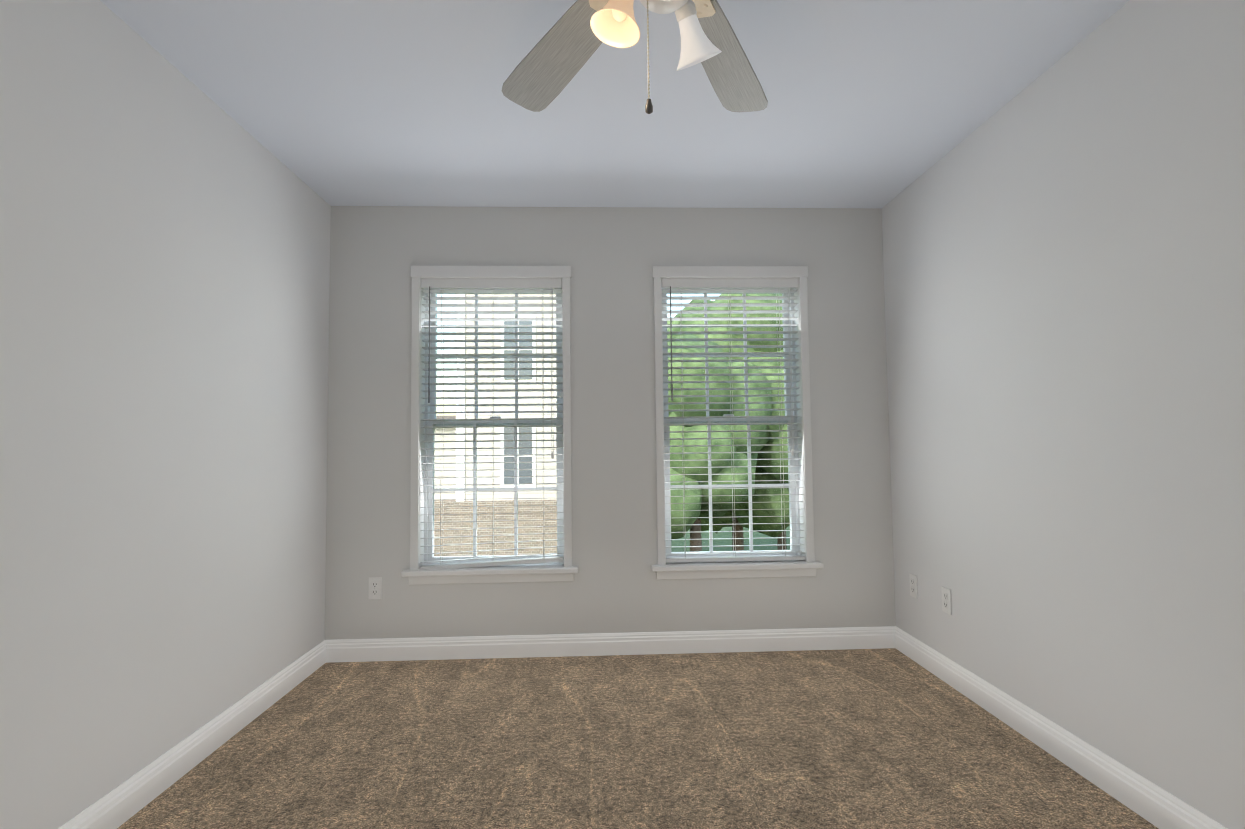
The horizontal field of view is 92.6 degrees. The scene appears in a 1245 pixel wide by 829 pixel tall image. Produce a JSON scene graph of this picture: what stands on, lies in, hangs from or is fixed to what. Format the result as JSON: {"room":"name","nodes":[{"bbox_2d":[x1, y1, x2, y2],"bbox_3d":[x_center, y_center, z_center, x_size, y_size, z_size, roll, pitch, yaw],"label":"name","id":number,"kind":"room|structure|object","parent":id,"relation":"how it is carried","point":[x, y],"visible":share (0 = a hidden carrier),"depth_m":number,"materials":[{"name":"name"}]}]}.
{"room":"empty bedroom","nodes":[
{"label":"empty bedroom","id":0,"kind":"room"},
{"bbox_2d":[0,0,330,828],"bbox_3d":[-1.608,-0.016,1.340,0.200,2.440,4.087,-1,-3,-2],"label":"wall","id":1,"kind":"structure","parent":0,"point":[164,288],"depth_m":1.88,"materials":[{"name":"paint"}]},
{"bbox_2d":[58,640,325,828],"bbox_3d":[-1.487,1.146,1.285,0.016,0.112,3.687,-1,-3,-2],"label":"baseboard","id":2,"kind":"structure","parent":1,"relation":"attached to","point":[123,802],"depth_m":2.07,"materials":[{"name":"paint"}]},
{"bbox_2d":[324,206,895,639],"bbox_3d":[-0.053,0.070,3.345,3.065,2.440,0.200,-1,-3,-2],"label":"wall","id":3,"kind":"structure","parent":0,"point":[611,256],"depth_m":3.25,"materials":[{"name":"paint"}]},
{"bbox_2d":[368,577,381,598],"bbox_3d":[-1.309,0.920,3.146,0.070,0.115,0.009,-1,-3,-2],"label":"electrical outlet","id":4,"kind":"object","parent":3,"relation":"attached to","point":[375,588],"visible":1,"depth_m":3.14,"materials":[{"name":"white plastic"}]},
{"bbox_2d":[401,266,578,584],"bbox_3d":[-0.710,0.047,3.280,0.926,1.711,0.230,-1,-3,-2],"label":"window","id":5,"kind":"structure","parent":3,"relation":"in","point":[428,499],"depth_m":3.25,"materials":[{"name":"plastic"}]},
{"bbox_2d":[420,279,563,568],"bbox_3d":[-0.709,0.044,3.244,0.762,1.574,0.071,-1,-3,-2],"label":"window blind","id":6,"kind":"object","parent":5,"relation":"attached to","point":[552,286],"visible":0.88,"depth_m":3.25,"materials":[{"name":"white plastic"}]},
{"bbox_2d":[325,626,895,662],"bbox_3d":[-0.036,1.227,3.177,3.065,0.112,0.016,-1,-3,-2],"label":"baseboard","id":7,"kind":"structure","parent":3,"relation":"attached to","point":[508,646],"depth_m":3.17,"materials":[{"name":"paint"}]},
{"bbox_2d":[651,266,823,579],"bbox_3d":[0.607,0.035,3.332,0.926,1.711,0.230,-1,-3,-2],"label":"window","id":8,"kind":"structure","parent":3,"relation":"in","point":[794,512],"depth_m":3.30,"materials":[{"name":"plastic"}]},
{"bbox_2d":[662,279,804,562],"bbox_3d":[0.608,0.024,3.297,0.762,1.557,0.071,-1,-3,-2],"label":"window blind","id":9,"kind":"object","parent":8,"relation":"attached to","point":[728,286],"visible":0.88,"depth_m":3.31,"materials":[{"name":"white plastic"}]},
{"bbox_2d":[100,0,1129,207],"bbox_3d":[0.009,-1.309,1.471,3.465,0.120,4.087,-1,-3,-2],"label":"ceiling","id":10,"kind":"structure","parent":0,"point":[876,103],"depth_m":2.25,"materials":[{"name":"paint"}]},
{"bbox_2d":[501,0,767,113],"bbox_3d":[0.089,-0.933,1.261,1.481,0.655,1.345,-1,-3,-2],"label":"ceiling fan","id":11,"kind":"object","parent":10,"relation":"hanging from","point":[550,65],"visible":1,"depth_m":1.59,"materials":[{"name":"wood"}]},
{"bbox_2d":[117,648,1158,828],"bbox_3d":[0.038,1.247,1.339,3.465,0.120,4.087,-1,-3,-2],"label":"floor","id":12,"kind":"structure","parent":0,"point":[889,738],"depth_m":2.15,"materials":[{"name":"carpet"}]},
{"bbox_2d":[882,0,1244,828],"bbox_3d":[1.654,-0.046,1.470,0.200,2.440,4.087,-1,-3,-2],"label":"wall","id":13,"kind":"structure","parent":0,"point":[1064,262],"depth_m":1.93,"materials":[{"name":"paint"}]},
{"bbox_2d":[909,573,917,598],"bbox_3d":[1.495,0.881,3.056,0.009,0.115,0.070,-1,-3,-2],"label":"electrical outlet","id":14,"kind":"object","parent":13,"relation":"attached to","point":[913,586],"visible":1,"depth_m":3.05,"materials":[{"name":"white plastic"}]},
{"bbox_2d":[941,586,951,614],"bbox_3d":[1.507,0.866,2.766,0.009,0.115,0.070,-1,-3,-2],"label":"electrical outlet","id":15,"kind":"object","parent":13,"relation":"attached to","point":[946,601],"visible":1,"depth_m":2.76,"materials":[{"name":"white plastic"}]},
{"bbox_2d":[895,627,1227,828],"bbox_3d":[1.560,1.117,1.406,0.016,0.112,3.687,-1,-3,-2],"label":"baseboard","id":16,"kind":"structure","parent":13,"relation":"attached to","point":[1149,801],"depth_m":2.04,"materials":[{"name":"paint"}]},
{"label":"outside","id":17,"kind":"structure","parent":0,"visible":0},
{"bbox_2d":[671,525,789,551],"bbox_3d":[-1.194,6.103,33.450,80.000,0.120,59.000,-1,-3,-2],"label":"ground","id":18,"kind":"structure","parent":17,"point":[756,534],"depth_m":26.26,"materials":[{"name":"green plant"}]},
{"bbox_2d":[667,294,789,551],"bbox_3d":[8.241,-0.463,18.148,18.391,11.243,16.290,-1,-3,-2],"label":"trees","id":19,"kind":"object","parent":18,"relation":"on","point":[692,496],"depth_m":10.65,"materials":[{"name":"green plant"}]},
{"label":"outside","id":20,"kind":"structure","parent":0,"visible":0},
{"bbox_2d":[434,294,556,555],"bbox_3d":[-3.888,-0.695,20.170,7.341,9.838,6.800,-1,-3,-2],"label":"house","id":21,"kind":"structure","parent":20,"point":[458,512],"depth_m":17.08,"materials":[{"name":"white"}]}
]}

